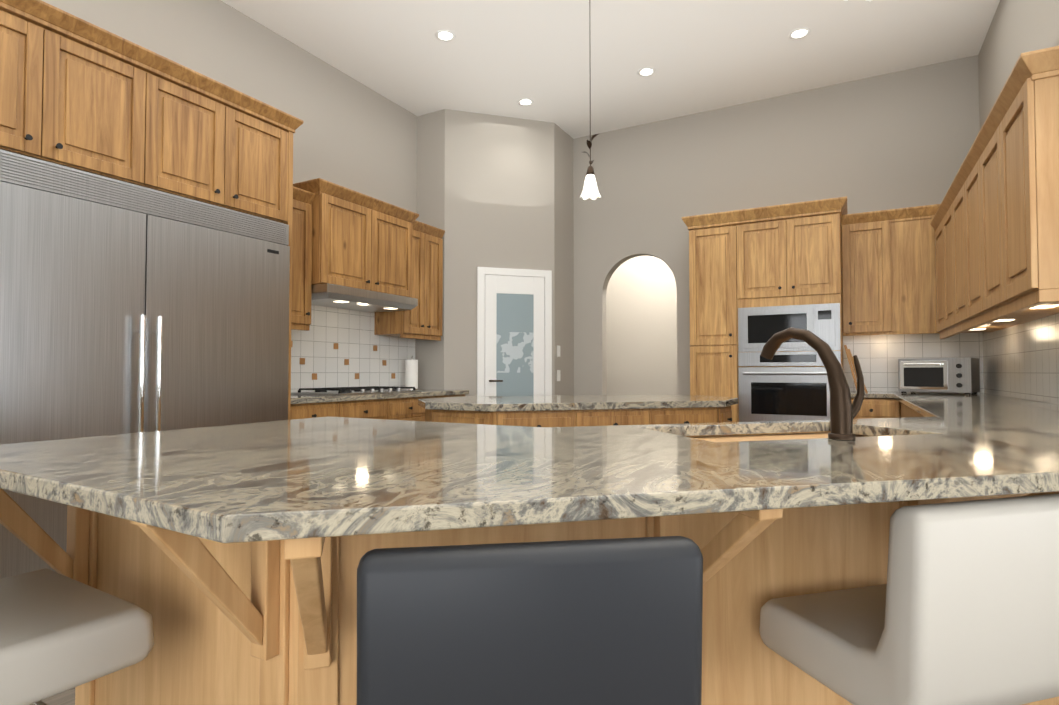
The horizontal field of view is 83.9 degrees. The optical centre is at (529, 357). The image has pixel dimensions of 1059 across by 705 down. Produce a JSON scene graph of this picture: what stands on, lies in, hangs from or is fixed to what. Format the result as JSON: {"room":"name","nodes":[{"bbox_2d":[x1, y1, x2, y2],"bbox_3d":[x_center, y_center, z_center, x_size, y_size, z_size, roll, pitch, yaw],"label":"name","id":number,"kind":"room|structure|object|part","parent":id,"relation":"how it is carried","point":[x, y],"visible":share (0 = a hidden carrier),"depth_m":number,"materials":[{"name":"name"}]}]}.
{"room":"kitchen","nodes":[
{"label":"kitchen","id":0,"kind":"room"},
{"bbox_2d":[30,687,74,704],"bbox_3d":[1.762,1.177,1.656,9.200,0.100,12.200,-1,-2,29],"label":"floor","id":1,"kind":"structure","parent":0,"point":[67,697],"depth_m":1.95,"materials":[{"name":"beige tile"}]},
{"bbox_2d":[0,568,153,704],"bbox_3d":[-0.957,0.649,1.043,0.487,0.923,0.448,-1,-2,29],"label":"stool","id":2,"kind":"object","parent":1,"relation":"on","point":[59,633],"visible":1,"depth_m":1.02,"materials":[{"name":"white leather"}]},
{"bbox_2d":[0,149,289,578],"bbox_3d":[-2.164,0.162,3.042,0.758,2.000,1.690,-1,-2,29],"label":"fridge","id":3,"kind":"object","parent":1,"relation":"on","point":[126,308],"visible":0.73,"depth_m":2.82,"materials":[{"name":"silver metal"}]},
{"bbox_2d":[156,535,356,704],"bbox_3d":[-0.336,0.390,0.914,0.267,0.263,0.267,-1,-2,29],"label":"base cabinet","id":4,"kind":"object","parent":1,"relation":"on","point":[226,557],"depth_m":1.10,"materials":[{"name":"wood"}]},
{"bbox_2d":[288,396,347,419],"bbox_3d":[-1.696,0.748,4.073,0.620,0.880,0.508,-1,-2,29],"label":"base cabinet","id":5,"kind":"object","parent":1,"relation":"on","point":[324,409],"depth_m":3.95,"materials":[{"name":"brown wood"}]},
{"bbox_2d":[348,398,395,419],"bbox_3d":[-1.484,0.758,4.462,0.620,0.880,0.621,-1,-2,29],"label":"base cabinet","id":6,"kind":"object","parent":1,"relation":"on","point":[377,408],"depth_m":4.41,"materials":[{"name":"brown wood"}]},
{"bbox_2d":[291,389,468,403],"bbox_3d":[-1.325,0.304,4.744,0.640,0.039,2.023,-1,-2,29],"label":"countertop","id":7,"kind":"structure","parent":6,"relation":"on","point":[300,398],"depth_m":4.35,"materials":[{"name":"stone"}]},
{"bbox_2d":[291,386,421,394],"bbox_3d":[-1.346,0.262,4.684,0.520,0.041,0.900,-1,-2,29],"label":"cooktop","id":8,"kind":"object","parent":7,"relation":"in","point":[351,390],"visible":1,"depth_m":4.47,"materials":[{"name":"silver metal"}]},
{"bbox_2d":[404,356,418,389],"bbox_3d":[-1.098,0.146,5.498,0.136,0.314,0.140,-1,-2,29],"label":"paper towel","id":9,"kind":"object","parent":7,"relation":"on","point":[411,372],"visible":0.92,"depth_m":5.45,"materials":[{"name":"white paper"}]},
{"bbox_2d":[396,396,435,420],"bbox_3d":[-1.245,0.769,4.900,0.620,0.880,0.620,-1,-2,29],"label":"base cabinet","id":10,"kind":"object","parent":1,"relation":"on","point":[408,409],"depth_m":4.78,"materials":[{"name":"brown wood"}]},
{"bbox_2d":[436,394,465,397],"bbox_3d":[-1.004,0.780,5.342,0.620,0.880,0.625,-1,-2,29],"label":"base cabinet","id":11,"kind":"object","parent":1,"relation":"on","point":[462,394],"depth_m":5.28,"materials":[{"name":"brown wood"}]},
{"bbox_2d":[64,511,852,704],"bbox_3d":[0.494,0.687,1.678,2.604,0.880,1.959,-1,-2,29],"label":"base cabinet","id":12,"kind":"object","parent":1,"relation":"on","point":[123,563],"depth_m":1.36,"materials":[{"name":"wood"}]},
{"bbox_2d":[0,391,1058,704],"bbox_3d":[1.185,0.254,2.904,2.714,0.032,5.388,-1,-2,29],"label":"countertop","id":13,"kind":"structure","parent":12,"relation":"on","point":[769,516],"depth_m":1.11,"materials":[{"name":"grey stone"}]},
{"bbox_2d":[760,327,864,439],"bbox_3d":[0.721,0.061,1.520,0.248,0.283,0.140,-1,-2,29],"label":"faucet","id":14,"kind":"object","parent":13,"relation":"on","point":[844,410],"visible":1,"depth_m":1.45,"materials":[{"name":"brown metal"}]},
{"bbox_2d":[844,345,867,392],"bbox_3d":[2.643,0.095,4.776,0.162,0.378,0.320,-1,-2,29],"label":"cutting boards","id":15,"kind":"object","parent":13,"relation":"on","point":[850,358],"visible":0.54,"depth_m":4.67,"materials":[{"name":"brown wood"}]},
{"bbox_2d":[898,358,979,394],"bbox_3d":[3.128,0.143,4.517,0.393,0.268,0.460,1,-2,-44],"label":"toaster oven","id":16,"kind":"object","parent":13,"relation":"on","point":[956,375],"visible":1,"depth_m":4.39,"materials":[{"name":"silver metal"}]},
{"bbox_2d":[357,536,702,704],"bbox_3d":[-0.017,0.672,0.897,0.569,0.868,0.566,-1,-2,29],"label":"stool","id":17,"kind":"object","parent":1,"relation":"on","point":[616,621],"visible":1,"depth_m":0.71,"materials":[{"name":"black leather"}]},
{"bbox_2d":[421,402,737,436],"bbox_3d":[0.339,0.738,3.670,1.644,0.880,1.644,-1,-2,29],"label":"kitchen island","id":18,"kind":"object","parent":1,"relation":"on","point":[449,414],"depth_m":3.20,"materials":[{"name":"wood"}]},
{"bbox_2d":[418,394,737,413],"bbox_3d":[0.330,0.278,3.712,1.696,0.039,1.696,-1,-2,29],"label":"island countertop","id":19,"kind":"structure","parent":18,"relation":"on","point":[631,403],"depth_m":3.33,"materials":[{"name":"grey stone"}]},
{"bbox_2d":[686,212,729,396],"bbox_3d":[1.724,0.004,5.337,0.399,2.430,0.620,-1,-2,29],"label":"tall cabinet","id":20,"kind":"object","parent":1,"relation":"on","point":[707,234],"depth_m":5.10,"materials":[{"name":"brown wood"}]},
{"bbox_2d":[726,200,845,434],"bbox_3d":[2.216,-0.003,5.069,0.840,2.430,0.620,-1,-2,29],"label":"tall cabinet","id":21,"kind":"object","parent":1,"relation":"on","point":[787,254],"depth_m":4.83,"materials":[{"name":"brown wood"}]},
{"bbox_2d":[738,303,840,421],"bbox_3d":[2.075,0.060,4.744,0.760,0.960,0.096,-1,-2,29],"label":"wall oven","id":22,"kind":"object","parent":21,"relation":"in","point":[782,393],"visible":0.81,"depth_m":4.77,"materials":[{"name":"silver metal"}]},
{"bbox_2d":[851,398,899,418],"bbox_3d":[2.753,0.765,4.757,0.378,0.880,0.620,-1,-2,29],"label":"base cabinet","id":23,"kind":"object","parent":1,"relation":"on","point":[871,407],"depth_m":4.47,"materials":[{"name":"brown wood"}]},
{"bbox_2d":[759,494,1058,704],"bbox_3d":[0.754,0.679,1.149,0.571,0.868,0.571,-1,-2,29],"label":"stool","id":24,"kind":"object","parent":1,"relation":"on","point":[961,607],"visible":1,"depth_m":0.96,"materials":[{"name":"white leather"}]},
{"bbox_2d":[42,0,416,389],"bbox_3d":[-2.827,-0.660,2.792,0.100,3.630,9.720,-1,-2,29],"label":"wall","id":25,"kind":"structure","parent":0,"point":[353,134],"depth_m":4.58,"materials":[{"name":"beige paint"}]},
{"bbox_2d":[0,0,67,165],"bbox_3d":[-2.505,-1.191,2.571,0.685,0.650,0.485,-1,-2,29],"label":"upper cabinet","id":26,"kind":"object","parent":25,"relation":"attached to","point":[33,36],"depth_m":2.53,"materials":[{"name":"brown wood"}]},
{"bbox_2d":[64,16,163,190],"bbox_3d":[-2.316,-1.182,2.917,0.685,0.650,0.545,-1,-2,29],"label":"upper cabinet","id":27,"kind":"object","parent":25,"relation":"attached to","point":[77,93],"depth_m":2.81,"materials":[{"name":"brown wood"}]},
{"bbox_2d":[160,60,239,211],"bbox_3d":[-2.113,-1.173,3.290,0.685,0.650,0.544,-1,-2,29],"label":"upper cabinet","id":28,"kind":"object","parent":25,"relation":"attached to","point":[202,117],"depth_m":3.19,"materials":[{"name":"brown wood"}]},
{"bbox_2d":[240,96,291,224],"bbox_3d":[-1.923,-1.164,3.637,0.685,0.650,0.485,-1,-2,29],"label":"upper cabinet","id":29,"kind":"object","parent":25,"relation":"attached to","point":[265,133],"depth_m":3.54,"materials":[{"name":"brown wood"}]},
{"bbox_2d":[287,188,311,327],"bbox_3d":[-1.830,-0.701,4.147,0.350,0.940,0.446,-1,-2,29],"label":"upper cabinet","id":30,"kind":"object","parent":25,"relation":"attached to","point":[300,230],"depth_m":4.17,"materials":[{"name":"brown wood"}]},
{"bbox_2d":[292,180,379,291],"bbox_3d":[-1.548,-0.883,4.573,0.441,0.725,0.560,-1,-2,29],"label":"upper cabinet","id":31,"kind":"object","parent":25,"relation":"attached to","point":[345,223],"depth_m":4.41,"materials":[{"name":"brown wood"}]},
{"bbox_2d":[291,305,414,392],"bbox_3d":[-1.604,-0.112,4.901,0.009,0.799,2.013,-1,-2,29],"label":"backsplash","id":32,"kind":"structure","parent":25,"relation":"attached to","point":[334,347],"depth_m":4.98,"materials":[{"name":"tile"}]},
{"bbox_2d":[311,283,417,311],"bbox_3d":[-1.413,-0.459,4.739,0.492,0.104,0.996,-1,-2,29],"label":"range hood","id":33,"kind":"object","parent":25,"relation":"attached to","point":[336,296],"visible":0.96,"depth_m":4.57,"materials":[{"name":"silver metal"}]},
{"bbox_2d":[380,200,415,297],"bbox_3d":[-1.338,-0.873,4.958,0.441,0.725,0.560,-1,-2,29],"label":"upper cabinet","id":34,"kind":"object","parent":25,"relation":"attached to","point":[397,226],"depth_m":4.93,"materials":[{"name":"brown wood"}]},
{"bbox_2d":[374,221,431,338],"bbox_3d":[-1.163,-0.700,5.370,0.350,1.000,0.334,-1,-2,29],"label":"upper cabinet","id":35,"kind":"object","parent":25,"relation":"attached to","point":[417,321],"depth_m":5.33,"materials":[{"name":"brown wood"}]},
{"bbox_2d":[412,228,443,339],"bbox_3d":[-1.060,-0.695,5.558,0.350,1.000,0.333,-1,-2,29],"label":"upper cabinet","id":36,"kind":"object","parent":25,"relation":"attached to","point":[437,234],"depth_m":5.55,"materials":[{"name":"brown wood"}]},
{"bbox_2d":[416,109,573,395],"bbox_3d":[-0.319,-0.576,6.105,1.130,3.630,1.260,-1,-2,29],"label":"wall","id":37,"kind":"structure","parent":0,"point":[494,191],"depth_m":5.82,"materials":[{"name":"beige paint"}]},
{"bbox_2d":[477,267,551,395],"bbox_3d":[-0.143,0.177,5.825,0.551,2.110,0.551,-1,-2,29],"label":"pantry door","id":38,"kind":"structure","parent":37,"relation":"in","point":[514,332],"depth_m":5.83,"materials":[{"name":"white paint"}]},
{"bbox_2d":[557,345,559,356],"bbox_3d":[0.301,-0.062,6.033,0.010,0.114,0.070,-1,-2,29],"label":"outlet","id":39,"kind":"object","parent":37,"relation":"attached to","point":[558,355],"depth_m":6.02,"materials":[{"name":"white paint"}]},
{"bbox_2d":[557,370,559,380],"bbox_3d":[0.301,0.188,6.027,0.010,0.114,0.070,-1,-2,29],"label":"outlet","id":40,"kind":"object","parent":37,"relation":"attached to","point":[558,371],"depth_m":6.01,"materials":[{"name":"white paint"}]},
{"bbox_2d":[221,0,999,138],"bbox_3d":[1.762,-2.552,1.750,9.200,0.100,12.200,-1,-2,29],"label":"ceiling","id":41,"kind":"structure","parent":0,"point":[503,57],"depth_m":4.62,"materials":[{"name":"white paint"}]},
{"bbox_2d":[435,30,455,41],"bbox_3d":[-0.635,-2.430,4.455,0.148,0.006,0.148,-1,-2,20],"label":"recessed light","id":42,"kind":"object","parent":41,"relation":"in","point":[449,35],"depth_m":4.45,"materials":[{"name":"white"}]},
{"bbox_2d":[518,98,533,105],"bbox_3d":[-0.036,-2.402,5.552,0.148,0.006,0.148,-1,-2,20],"label":"recessed light","id":43,"kind":"object","parent":41,"relation":"in","point":[524,101],"depth_m":5.55,"materials":[{"name":"white"}]},
{"bbox_2d":[580,0,600,199],"bbox_3d":[0.396,-1.742,3.853,0.127,1.407,0.140,-1,-2,29],"label":"pendant light","id":44,"kind":"object","parent":41,"relation":"hanging from","point":[590,189],"visible":1,"depth_m":3.82,"materials":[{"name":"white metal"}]},
{"bbox_3d":[0.396,-1.114,3.837,0.127,0.151,0.140,-1,-2,29],"label":"lamp shade","id":45,"kind":"part","parent":44,"relation":"part of","materials":[{"name":"white glass"}]},
{"bbox_2d":[638,67,655,76],"bbox_3d":[0.991,-2.416,4.992,0.148,0.006,0.148,-1,-2,20],"label":"recessed light","id":46,"kind":"object","parent":41,"relation":"in","point":[646,71],"depth_m":4.98,"materials":[{"name":"white"}]},
{"bbox_2d":[789,27,809,39],"bbox_3d":[2.027,-2.431,4.428,0.148,0.006,0.148,-1,-2,20],"label":"recessed light","id":47,"kind":"object","parent":41,"relation":"in","point":[799,33],"depth_m":4.43,"materials":[{"name":"white"}]},
{"bbox_2d":[606,256,676,394],"bbox_3d":[2.344,-0.550,7.135,4.820,3.630,0.100,-1,-2,29],"label":"wall","id":48,"kind":"structure","parent":0,"point":[641,323],"depth_m":7.54,"materials":[{"name":"beige paint"}]},
{"bbox_2d":[573,55,983,394],"bbox_3d":[1.631,-0.583,5.827,4.820,3.630,0.120,-1,-2,29],"label":"wall","id":49,"kind":"structure","parent":0,"point":[900,139],"depth_m":5.55,"materials":[{"name":"beige paint"}]},
{"bbox_2d":[842,212,881,335],"bbox_3d":[2.803,-0.672,4.919,0.346,0.960,0.350,-1,-2,29],"label":"upper cabinet","id":50,"kind":"object","parent":49,"relation":"attached to","point":[872,273],"depth_m":4.78,"materials":[{"name":"brown wood"}]},
{"bbox_2d":[843,332,983,392],"bbox_3d":[3.163,0.048,4.901,0.978,0.479,0.006,-1,-2,29],"label":"backsplash","id":51,"kind":"structure","parent":49,"relation":"attached to","point":[878,356],"depth_m":4.95,"materials":[{"name":"tile"}]},
{"bbox_2d":[878,204,976,334],"bbox_3d":[3.204,-0.677,4.701,0.682,0.960,0.350,-1,-2,29],"label":"upper cabinet","id":52,"kind":"object","parent":49,"relation":"attached to","point":[906,236],"depth_m":4.64,"materials":[{"name":"brown wood"}]},
{"bbox_2d":[978,0,1058,404],"bbox_3d":[2.905,-0.647,3.300,0.103,3.630,3.100,-1,-2,29],"label":"wall","id":53,"kind":"structure","parent":0,"point":[1017,28],"depth_m":3.81,"materials":[{"name":"beige paint"}]},
{"bbox_2d":[900,46,1058,417],"bbox_3d":[2.581,0.006,3.431,0.600,2.130,3.140,-1,-2,29],"label":"upper cabinet","id":54,"kind":"object","parent":53,"relation":"attached to","point":[995,223],"visible":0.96,"depth_m":2.48,"materials":[{"name":"brown wood"}]},
{"bbox_2d":[993,319,1014,321],"bbox_3d":[2.683,-0.209,3.353,0.100,0.004,0.100,-1,-2,29],"label":"light","id":55,"kind":"object","parent":54,"relation":"attached to","point":[1004,319],"depth_m":3.33,"materials":[{"name":"white"}]},
{"bbox_2d":[1030,305,1058,308],"bbox_3d":[2.300,-0.226,2.650,0.100,0.004,0.100,-1,-2,29],"label":"light","id":56,"kind":"object","parent":54,"relation":"attached to","point":[1046,306],"depth_m":2.62,"materials":[{"name":"white"}]},
{"bbox_2d":[983,313,1058,404],"bbox_3d":[2.851,0.018,3.305,0.006,0.459,3.088,-1,-2,29],"label":"backsplash","id":57,"kind":"structure","parent":53,"relation":"attached to","point":[1020,361],"depth_m":3.54,"materials":[{"name":"tile"}]}
]}

